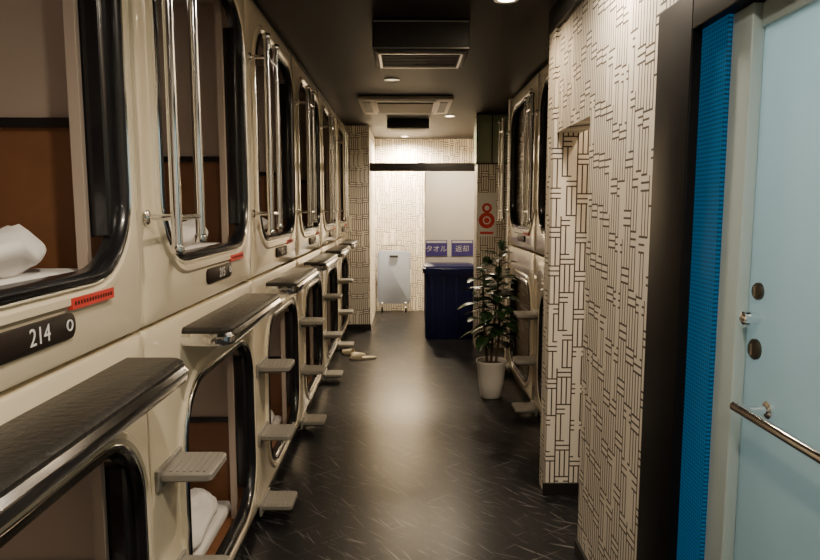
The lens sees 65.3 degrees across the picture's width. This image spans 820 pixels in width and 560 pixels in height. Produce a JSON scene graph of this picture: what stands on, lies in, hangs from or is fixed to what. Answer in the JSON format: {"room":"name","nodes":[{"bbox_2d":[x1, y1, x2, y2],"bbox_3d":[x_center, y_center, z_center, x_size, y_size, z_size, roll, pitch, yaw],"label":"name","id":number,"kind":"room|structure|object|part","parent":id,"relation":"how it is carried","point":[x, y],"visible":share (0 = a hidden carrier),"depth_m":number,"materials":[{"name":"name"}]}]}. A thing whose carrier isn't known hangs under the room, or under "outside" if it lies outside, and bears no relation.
{"room":"capsule hotel corridor","nodes":[
{"label":"capsule hotel corridor","id":0,"kind":"room"},
{"bbox_2d":[344,126,375,329],"bbox_3d":[-1.682,-0.697,8.523,2.370,2.480,1.480,0,6,0],"label":"wall","id":1,"kind":"structure","parent":0,"point":[360,139],"depth_m":7.82,"materials":[{"name":"paper"}]},
{"bbox_2d":[252,0,344,125],"bbox_3d":[-1.685,-1.356,3.386,1.885,0.022,8.540,0,6,0],"label":"trim","id":2,"kind":"structure","parent":1,"relation":"attached to","point":[255,3],"depth_m":3.97,"materials":[{"name":"black paint"}]},
{"bbox_2d":[347,324,370,329],"bbox_3d":[-0.631,0.583,7.923,0.300,0.070,0.015,0,6,0],"label":"baseboard","id":3,"kind":"structure","parent":1,"relation":"attached to","point":[350,326],"depth_m":7.92,"materials":[{"name":"black paint"}]},
{"bbox_2d":[370,163,474,170],"bbox_3d":[0.262,-1.392,7.896,1.510,0.100,0.100,0,6,0],"label":"beam","id":4,"kind":"structure","parent":1,"relation":"attached to","point":[373,166],"depth_m":7.85,"materials":[{"name":"black paint"}]},
{"bbox_2d":[357,96,453,113],"bbox_3d":[-0.044,-1.643,6.054,0.850,0.046,0.900,0,6,0],"label":"air conditioner","id":5,"kind":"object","parent":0,"point":[368,104],"depth_m":5.85,"materials":[{"name":"beige plastic"}]},
{"bbox_2d":[254,0,557,138],"bbox_3d":[-0.255,-1.454,3.709,5.450,0.100,11.100,0,6,0],"label":"ceiling","id":6,"kind":"structure","parent":0,"point":[331,40],"depth_m":4.11,"materials":[{"name":"grey paint"}]},
{"bbox_2d":[384,78,398,81],"bbox_3d":[-0.140,-1.534,4.908,0.120,0.007,0.120,0,6,0],"label":"recessed light","id":7,"kind":"object","parent":6,"relation":"in","point":[386,79],"visible":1,"depth_m":4.90,"materials":[{"name":"metal"}]},
{"bbox_2d":[387,119,428,131],"bbox_3d":[-0.023,-1.751,7.275,0.470,0.104,0.350,0,6,0],"label":"ceiling vent","id":8,"kind":"object","parent":6,"relation":"attached to","point":[393,125],"depth_m":7.10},
{"bbox_2d":[372,18,469,67],"bbox_3d":[0.056,-1.297,3.534,0.510,0.171,0.427,0,6,0],"label":"air conditioner","id":9,"kind":"object","parent":6,"relation":"attached to","point":[396,43],"depth_m":3.33,"materials":[{"name":"black metal"}]},
{"bbox_2d":[494,0,518,3],"bbox_3d":[0.455,-1.321,3.015,0.120,0.007,0.120,0,6,0],"label":"recessed light","id":10,"kind":"object","parent":6,"relation":"in","point":[496,1],"visible":1,"depth_m":3.05,"materials":[{"name":"metal"}]},
{"bbox_2d":[235,311,578,559],"bbox_3d":[-0.255,1.110,3.997,5.450,0.100,11.100,0,6,0],"label":"floor","id":11,"kind":"structure","parent":0,"point":[408,460],"depth_m":3.72,"materials":[{"name":"tile"}]},
{"bbox_2d":[0,333,188,559],"bbox_3d":[-1.629,0.757,1.169,2.160,1.103,1.214,0,6,0],"label":"capsule","id":12,"kind":"object","parent":11,"relation":"on","point":[75,484],"visible":0.98,"depth_m":1.40,"materials":[{"name":"beige plastic"}]},
{"bbox_2d":[0,0,141,391],"bbox_3d":[-1.702,-0.435,1.034,2.013,1.277,1.214,0,6,0],"label":"capsule","id":13,"kind":"object","parent":12,"relation":"on","point":[70,273],"visible":1,"depth_m":1.55,"materials":[{"name":"beige plastic"}]},
{"bbox_2d":[0,224,46,278],"bbox_3d":[-1.020,-0.033,1.266,0.420,0.199,0.620,0,6,0],"label":"pillow","id":14,"kind":"object","parent":13,"relation":"on","point":[20,250],"depth_m":1.38,"materials":[{"name":"white fabric"}]},
{"bbox_3d":[-0.705,0.109,1.194,0.013,0.054,0.310,0,6,0],"label":"number plate","id":15,"kind":"part","parent":13,"relation":"part of","materials":[{"name":"black plastic"}]},
{"bbox_3d":[-1.734,0.056,1.089,1.850,0.054,1.060,0,6,0],"label":"mattress","id":16,"kind":"part","parent":13,"relation":"part of","materials":[{"name":"white fabric"}]},
{"bbox_2d":[154,446,229,559],"bbox_3d":[-0.639,0.897,1.927,0.158,0.747,0.200,0,6,0],"label":"steps","id":17,"kind":"structure","parent":11,"relation":"on","point":[180,466],"depth_m":1.86,"materials":[{"name":"plastic"}]},
{"bbox_2d":[131,281,281,559],"bbox_3d":[-1.638,0.621,2.382,2.160,1.103,1.214,0,6,0],"label":"capsule","id":18,"kind":"object","parent":11,"relation":"on","point":[214,410],"visible":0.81,"depth_m":2.53,"materials":[{"name":"beige plastic"}]},
{"bbox_2d":[127,0,250,327],"bbox_3d":[-1.712,-0.571,2.247,2.013,1.277,1.214,0,6,0],"label":"capsule","id":19,"kind":"object","parent":18,"relation":"on","point":[170,283],"visible":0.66,"depth_m":2.68,"materials":[{"name":"beige plastic"}]},
{"bbox_2d":[143,0,206,253],"bbox_3d":[-0.663,-0.527,1.781,0.103,0.894,0.238,0,6,0],"label":"grab rail","id":20,"kind":"object","parent":19,"relation":"attached to","point":[175,216],"visible":1,"depth_m":1.72,"materials":[{"name":"silver metal"}]},
{"bbox_2d":[169,219,207,247],"bbox_3d":[-1.030,-0.176,2.478,0.420,0.185,0.620,0,6,0],"label":"pillow","id":21,"kind":"object","parent":19,"relation":"on","point":[188,226],"depth_m":2.46,"materials":[{"name":"white fabric"}]},
{"bbox_3d":[-1.743,-0.081,2.302,1.850,0.054,1.060,0,6,0],"label":"mattress","id":22,"kind":"part","parent":19,"relation":"part of","materials":[{"name":"white fabric"}]},
{"bbox_3d":[-0.714,-0.027,2.406,0.013,0.054,0.310,0,6,0],"label":"number plate","id":23,"kind":"part","parent":19,"relation":"part of","materials":[{"name":"black plastic"}]},
{"bbox_2d":[190,488,217,549],"bbox_3d":[-1.030,1.007,2.611,0.420,0.185,0.620,0,6,0],"label":"pillow","id":24,"kind":"object","parent":18,"relation":"on","point":[204,506],"depth_m":2.67,"materials":[{"name":"white fabric"}]},
{"bbox_3d":[-1.743,1.102,2.435,1.850,0.054,1.060,0,6,0],"label":"mattress","id":25,"kind":"part","parent":18,"relation":"part of","materials":[{"name":"white fabric"}]},
{"bbox_2d":[181,293,281,346],"bbox_3d":[-0.667,0.134,2.425,0.216,0.060,0.862,0,6,0],"label":"shelf","id":26,"kind":"object","parent":18,"relation":"attached to","point":[224,323],"depth_m":2.18,"materials":[{"name":"black metal"}]},
{"bbox_2d":[256,356,297,516],"bbox_3d":[-0.649,0.760,3.140,0.158,0.747,0.200,0,6,0],"label":"steps","id":27,"kind":"structure","parent":11,"relation":"on","point":[272,500],"depth_m":3.10,"materials":[{"name":"plastic"}]},
{"bbox_2d":[245,260,318,507],"bbox_3d":[-1.648,0.485,3.594,2.160,1.103,1.214,0,6,0],"label":"capsule","id":28,"kind":"object","parent":11,"relation":"on","point":[276,336],"visible":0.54,"depth_m":3.62,"materials":[{"name":"beige plastic"}]},
{"bbox_2d":[244,0,295,277],"bbox_3d":[-1.721,-0.708,3.459,2.013,1.277,1.214,0,6,0],"label":"capsule","id":29,"kind":"object","parent":28,"relation":"on","point":[268,252],"visible":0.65,"depth_m":3.69,"materials":[{"name":"beige plastic"}]},
{"bbox_2d":[247,32,282,234],"bbox_3d":[-0.672,-0.664,2.993,0.103,0.894,0.238,0,6,0],"label":"grab rail","id":30,"kind":"object","parent":29,"relation":"attached to","point":[266,36],"visible":1,"depth_m":2.92,"materials":[{"name":"silver metal"}]},
{"bbox_2d":[262,217,267,229],"bbox_3d":[-1.039,-0.310,3.690,0.420,0.177,0.620,0,6,0],"label":"pillow","id":31,"kind":"object","parent":29,"relation":"on","point":[265,222],"depth_m":3.73,"materials":[{"name":"white fabric"}]},
{"bbox_3d":[-0.724,-0.164,3.619,0.013,0.054,0.310,0,6,0],"label":"number plate","id":32,"kind":"part","parent":29,"relation":"part of","materials":[{"name":"black plastic"}]},
{"bbox_2d":[271,410,274,423],"bbox_3d":[-1.039,0.872,3.823,0.420,0.177,0.620,0,6,0],"label":"pillow","id":33,"kind":"object","parent":28,"relation":"on","point":[272,414],"depth_m":3.96,"materials":[{"name":"white fabric"}]},
{"bbox_3d":[-1.753,0.965,3.647,1.850,0.054,1.060,0,6,0],"label":"mattress","id":34,"kind":"part","parent":28,"relation":"part of","materials":[{"name":"white fabric"}]},
{"bbox_2d":[265,268,318,294],"bbox_3d":[-0.676,-0.003,3.637,0.216,0.060,0.862,0,6,0],"label":"shelf","id":35,"kind":"object","parent":28,"relation":"attached to","point":[286,281],"depth_m":3.37,"materials":[{"name":"black metal"}]},
{"bbox_2d":[233,330,345,559],"bbox_3d":[-1.693,1.067,3.659,1.870,0.060,8.540,0,6,0],"label":"plinth","id":36,"kind":"object","parent":11,"relation":"on","point":[345,330],"visible":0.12,"depth_m":3.67,"materials":[{"name":"black paint"}]},
{"bbox_2d":[299,315,326,429],"bbox_3d":[-0.658,0.624,4.352,0.158,0.747,0.200,0,6,0],"label":"steps","id":37,"kind":"structure","parent":11,"relation":"on","point":[307,419],"depth_m":4.31,"materials":[{"name":"plastic"}]},
{"bbox_2d":[292,248,338,420],"bbox_3d":[-1.657,0.348,4.806,2.160,1.103,1.214,0,6,0],"label":"capsule","id":38,"kind":"object","parent":11,"relation":"on","point":[310,298],"visible":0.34,"depth_m":4.90,"materials":[{"name":"beige plastic"}]},
{"bbox_2d":[292,56,320,256],"bbox_3d":[-1.731,-0.844,4.671,2.013,1.277,1.214,0,6,0],"label":"capsule","id":39,"kind":"object","parent":38,"relation":"on","point":[308,239],"visible":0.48,"depth_m":4.86,"materials":[{"name":"beige plastic"}]},
{"bbox_2d":[294,85,316,226],"bbox_3d":[-0.682,-0.800,4.206,0.103,0.894,0.238,0,6,0],"label":"grab rail","id":40,"kind":"object","parent":39,"relation":"attached to","point":[310,95],"visible":1,"depth_m":4.14,"materials":[{"name":"silver metal"}]},
{"bbox_3d":[-0.734,-0.300,4.831,0.013,0.054,0.310,0,6,0],"label":"number plate","id":41,"kind":"part","parent":39,"relation":"part of","materials":[{"name":"black"}]},
{"bbox_3d":[-0.772,0.347,4.813,0.090,1.103,1.214,0,6,0],"label":"panel","id":42,"kind":"part","parent":38,"relation":"part of","materials":[{"name":"beige plastic"}]},
{"bbox_2d":[304,254,338,270],"bbox_3d":[-0.686,-0.139,4.850,0.216,0.060,0.862,0,6,0],"label":"shelf","id":43,"kind":"object","parent":38,"relation":"attached to","point":[322,262],"depth_m":4.59,"materials":[{"name":"black metal"}]},
{"bbox_2d":[323,292,342,380],"bbox_3d":[-0.668,0.487,5.564,0.158,0.747,0.200,0,6,0],"label":"steps","id":44,"kind":"structure","parent":11,"relation":"on","point":[326,297],"depth_m":5.52,"materials":[{"name":"plastic"}]},
{"bbox_2d":[318,241,350,373],"bbox_3d":[-1.667,0.212,6.019,2.160,1.103,1.214,0,6,0],"label":"capsule","id":45,"kind":"object","parent":11,"relation":"on","point":[329,276],"visible":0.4,"depth_m":6.17,"materials":[{"name":"beige plastic"}]},
{"bbox_2d":[319,92,336,245],"bbox_3d":[-1.740,-0.981,5.884,2.013,1.277,1.214,0,6,0],"label":"capsule","id":46,"kind":"object","parent":45,"relation":"on","point":[328,230],"visible":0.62,"depth_m":6.03,"materials":[{"name":"beige plastic"}]},
{"bbox_2d":[320,113,335,222],"bbox_3d":[-0.692,-0.937,5.418,0.103,0.894,0.238,0,6,0],"label":"grab rail","id":47,"kind":"object","parent":46,"relation":"attached to","point":[332,189],"visible":0.99,"depth_m":5.34,"materials":[{"name":"silver metal"}]},
{"bbox_3d":[-0.782,0.211,6.025,0.090,1.103,1.214,0,6,0],"label":"panel","id":48,"kind":"part","parent":45,"relation":"part of","materials":[{"name":"beige plastic"}]},
{"bbox_2d":[325,245,350,256],"bbox_3d":[-0.696,-0.276,6.062,0.216,0.060,0.862,0,6,0],"label":"shelf","id":49,"kind":"object","parent":45,"relation":"attached to","point":[341,250],"depth_m":5.80,"materials":[{"name":"black metal"}]},
{"bbox_2d":[338,277,353,349],"bbox_3d":[-0.678,0.351,6.777,0.158,0.747,0.200,0,6,0],"label":"steps","id":50,"kind":"structure","parent":11,"relation":"on","point":[340,280],"depth_m":6.73,"materials":[{"name":"plastic"}]},
{"bbox_2d":[333,236,359,343],"bbox_3d":[-1.676,0.075,7.231,2.160,1.103,1.214,0,6,0],"label":"capsule","id":51,"kind":"object","parent":11,"relation":"on","point":[342,263],"visible":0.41,"depth_m":7.48,"materials":[{"name":"beige plastic"}]},
{"bbox_2d":[335,114,346,238],"bbox_3d":[-1.750,-1.117,7.096,2.013,1.277,1.214,0,6,0],"label":"capsule","id":52,"kind":"object","parent":51,"relation":"on","point":[341,225],"visible":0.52,"depth_m":7.21,"materials":[{"name":"beige plastic"}]},
{"bbox_2d":[336,131,348,219],"bbox_3d":[-0.701,-1.073,6.630,0.103,0.894,0.238,0,6,0],"label":"grab rail","id":53,"kind":"object","parent":52,"relation":"attached to","point":[345,149],"visible":0.98,"depth_m":6.55,"materials":[{"name":"silver metal"}]},
{"bbox_3d":[-0.791,0.075,7.238,0.090,1.103,1.214,0,6,0],"label":"panel","id":54,"kind":"part","parent":51,"relation":"part of","materials":[{"name":"beige plastic"}]},
{"bbox_2d":[340,239,359,248],"bbox_3d":[-0.705,-0.412,7.274,0.216,0.060,0.862,0,6,0],"label":"shelf","id":55,"kind":"object","parent":51,"relation":"attached to","point":[352,243],"depth_m":7.05,"materials":[{"name":"black metal"}]},
{"bbox_2d":[342,349,376,359],"bbox_3d":[-0.555,0.747,6.488,0.226,0.064,0.416,-6,9,-43],"label":"slippers","id":56,"kind":"object","parent":11,"relation":"on","point":[354,355],"visible":1,"depth_m":6.41,"materials":[{"name":"beige fabric"}]},
{"bbox_2d":[377,244,409,312],"bbox_3d":[-0.232,-0.019,9.200,0.470,0.980,0.132,0,6,0],"label":"trolley","id":57,"kind":"object","parent":11,"relation":"on","point":[393,267],"visible":1,"depth_m":9.18,"materials":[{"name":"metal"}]},
{"bbox_2d":[422,262,473,338],"bbox_3d":[0.452,0.235,7.476,0.620,0.862,0.422,0,6,0],"label":"bin","id":58,"kind":"object","parent":11,"relation":"on","point":[443,281],"visible":0.9,"depth_m":7.29,"materials":[{"name":"blue plastic"}]},
{"bbox_2d":[424,171,474,263],"bbox_3d":[0.594,-0.340,7.806,0.830,1.930,0.300,0,6,0],"label":"tall cabinet","id":59,"kind":"object","parent":11,"relation":"on","point":[448,195],"visible":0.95,"depth_m":7.62,"materials":[{"name":"white"}]},
{"bbox_2d":[458,240,520,398],"bbox_3d":[0.624,0.312,5.047,0.519,1.251,0.449,2,7,20],"label":"rubber plant","id":60,"kind":"object","parent":11,"relation":"on","point":[490,369],"visible":1,"depth_m":5.01,"materials":[{"name":"green plant"}]},
{"bbox_3d":[0.646,0.784,5.105,0.244,0.300,0.244,0,6,0],"label":"pot","id":61,"kind":"part","parent":60,"relation":"part of","materials":[{"name":"white ceramic"}]},
{"bbox_2d":[490,289,509,372],"bbox_3d":[0.820,0.457,5.834,0.158,0.747,0.200,0,6,0],"label":"steps","id":62,"kind":"structure","parent":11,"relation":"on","point":[507,367],"depth_m":5.78,"materials":[{"name":"plastic"}]},
{"bbox_2d":[506,245,538,399],"bbox_3d":[1.493,0.290,5.328,1.212,1.103,1.214,0,6,0],"label":"capsule","id":63,"kind":"object","parent":11,"relation":"on","point":[525,258],"visible":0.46,"depth_m":5.28,"materials":[{"name":"beige plastic"}]},
{"bbox_2d":[515,279,528,374],"bbox_3d":[0.948,0.373,5.237,0.007,0.822,0.930,0,6,0],"label":"blind","id":64,"kind":"object","parent":63,"relation":"hanging from","point":[522,344],"depth_m":5.37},
{"bbox_2d":[508,73,538,251],"bbox_3d":[1.492,-0.903,5.194,1.213,1.277,1.214,0,6,0],"label":"capsule","id":65,"kind":"object","parent":63,"relation":"on","point":[523,236],"visible":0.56,"depth_m":5.41,"materials":[{"name":"beige plastic"}]},
{"bbox_2d":[497,118,509,221],"bbox_3d":[0.844,-0.964,5.660,0.103,0.894,0.238,0,6,0],"label":"grab rail","id":66,"kind":"object","parent":65,"relation":"attached to","point":[502,124],"visible":0.99,"depth_m":5.60,"materials":[{"name":"silver metal"}]},
{"bbox_3d":[0.895,-0.337,5.162,0.013,0.054,0.310,0,6,0],"label":"number plate","id":67,"kind":"part","parent":65,"relation":"part of","materials":[{"name":"black plastic"}]},
{"bbox_2d":[515,102,529,225],"bbox_3d":[0.948,-0.923,5.149,0.007,1.037,1.035,0,6,0],"label":"blind","id":68,"kind":"object","parent":65,"relation":"hanging from","point":[519,121],"depth_m":5.46,"materials":[{"name":"beige fabric"}]},
{"bbox_2d":[512,309,537,416],"bbox_3d":[0.830,0.593,4.622,0.158,0.747,0.200,0,6,0],"label":"steps","id":69,"kind":"structure","parent":63,"relation":"attached to","point":[519,407],"depth_m":4.58,"materials":[{"name":"plastic"}]},
{"bbox_2d":[510,369,540,418],"bbox_3d":[1.548,0.940,4.793,1.230,0.060,2.410,0,6,0],"label":"plinth","id":70,"kind":"object","parent":11,"relation":"on","point":[512,373],"visible":0.02,"depth_m":5.29,"materials":[{"name":"black paint"}]},
{"bbox_2d":[532,254,543,413],"bbox_3d":[1.502,0.426,4.115,1.212,1.103,1.214,0,6,0],"label":"capsule","id":71,"kind":"object","parent":11,"relation":"on","point":[539,258],"visible":0.09,"depth_m":4.50,"materials":[{"name":"beige plastic"}]},
{"bbox_2d":[535,62,548,254],"bbox_3d":[1.502,-0.766,3.981,1.213,1.277,1.214,0,6,0],"label":"capsule","id":72,"kind":"object","parent":71,"relation":"on","point":[543,79],"visible":0.12,"depth_m":4.42,"materials":[{"name":"beige plastic"}]},
{"bbox_2d":[522,92,538,224],"bbox_3d":[0.853,-0.828,4.448,0.103,0.894,0.238,0,6,0],"label":"grab rail","id":73,"kind":"object","parent":72,"relation":"attached to","point":[530,110],"visible":1,"depth_m":4.42,"materials":[{"name":"silver metal"}]},
{"bbox_2d":[375,139,473,310],"bbox_3d":[-0.298,-0.787,9.318,5.450,2.480,0.100,0,6,0],"label":"wall","id":74,"kind":"structure","parent":0,"point":[399,195],"depth_m":9.22,"materials":[{"name":"tile"}]},
{"bbox_2d":[473,153,507,346],"bbox_3d":[0.976,-0.517,6.918,0.540,2.480,0.250,0,6,0],"label":"wall column","id":75,"kind":"structure","parent":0,"point":[486,175],"depth_m":6.81,"materials":[{"name":"paper"}]},
{"bbox_2d":[477,193,495,235],"bbox_3d":[0.812,-0.691,6.765,0.190,0.460,0.011,0,6,0],"label":"notice","id":76,"kind":"object","parent":75,"relation":"attached to","point":[486,202],"visible":1,"depth_m":6.76,"materials":[{"name":"white paper"}]},
{"bbox_2d":[474,113,507,163],"bbox_3d":[0.864,-1.485,6.798,0.347,0.521,0.272,0,6,0],"label":"mirror panel","id":77,"kind":"object","parent":75,"relation":"attached to","point":[486,125],"visible":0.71,"depth_m":6.67,"materials":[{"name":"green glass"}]},
{"bbox_2d":[504,98,512,358],"bbox_3d":[1.515,-0.593,7.593,1.250,2.480,3.400,0,6,0],"label":"wall","id":78,"kind":"structure","parent":0,"point":[510,99],"depth_m":5.93,"materials":[{"name":"paper"}]},
{"bbox_2d":[539,28,589,487],"bbox_3d":[1.542,-0.111,3.311,1.665,2.480,0.140,0,6,0],"label":"wall","id":79,"kind":"structure","parent":0,"point":[567,171],"depth_m":3.26,"materials":[{"name":"paper"}]},
{"bbox_2d":[542,482,578,495],"bbox_3d":[1.136,1.098,3.365,0.878,0.065,0.015,0,6,0],"label":"baseboard","id":80,"kind":"structure","parent":79,"relation":"attached to","point":[566,488],"depth_m":3.36,"materials":[{"name":"black paint"}]},
{"bbox_2d":[557,0,676,559],"bbox_3d":[1.569,0.166,0.846,1.650,2.480,4.820,0,6,0],"label":"wall","id":81,"kind":"structure","parent":0,"point":[607,58],"depth_m":2.30,"materials":[{"name":"tile"}]},
{"bbox_2d":[548,0,582,34],"bbox_3d":[0.726,-1.108,1.572,0.022,0.110,3.360,0,6,0],"label":"trim","id":82,"kind":"structure","parent":81,"relation":"attached to","point":[562,9],"depth_m":3.00,"materials":[{"name":"black paint"}]},
{"bbox_2d":[574,539,587,559],"bbox_3d":[0.726,1.201,2.450,0.012,0.065,0.690,0,6,0],"label":"baseboard","id":83,"kind":"structure","parent":81,"relation":"attached to","point":[579,553],"depth_m":2.73,"materials":[{"name":"black paint"}]},
{"bbox_2d":[636,0,765,559],"bbox_3d":[0.785,0.333,1.246,0.112,2.060,1.470,0,6,0],"label":"door frame","id":84,"kind":"structure","parent":81,"relation":"attached to","point":[681,25],"depth_m":1.79,"materials":[{"name":"black metal"}]},
{"bbox_2d":[676,14,733,559],"bbox_3d":[0.760,0.336,1.687,0.015,1.955,0.135,0,6,0],"label":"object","id":85,"kind":"object","parent":81,"relation":"attached to","point":[716,53],"visible":1,"depth_m":1.64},
{"bbox_2d":[704,0,819,559],"bbox_3d":[0.814,0.391,1.200,0.095,1.955,1.115,0,6,0],"label":"door","id":86,"kind":"structure","parent":81,"relation":"in","point":[749,24],"depth_m":1.51,"materials":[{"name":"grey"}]},
{"bbox_2d":[733,1,819,559],"bbox_3d":[0.800,0.408,1.159,0.008,1.890,0.880,0,6,0],"label":"leaf","id":87,"kind":"object","parent":86,"relation":"attached to","point":[778,505],"visible":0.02,"depth_m":1.35,"materials":[{"name":"blue paint"}]},
{"bbox_2d":[739,283,763,359],"bbox_3d":[0.775,0.094,1.461,0.038,0.178,0.048,0,6,0],"label":"lock","id":88,"kind":"object","parent":87,"relation":"attached to","point":[754,348],"visible":1,"depth_m":1.45,"materials":[{"name":"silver metal"}]},
{"bbox_2d":[729,401,819,464],"bbox_3d":[0.761,0.322,1.119,0.072,0.040,0.660,0,6,0],"label":"bar","id":89,"kind":"object","parent":87,"relation":"attached to","point":[750,413],"visible":1,"depth_m":1.30,"materials":[{"name":"silver metal"}]}
]}

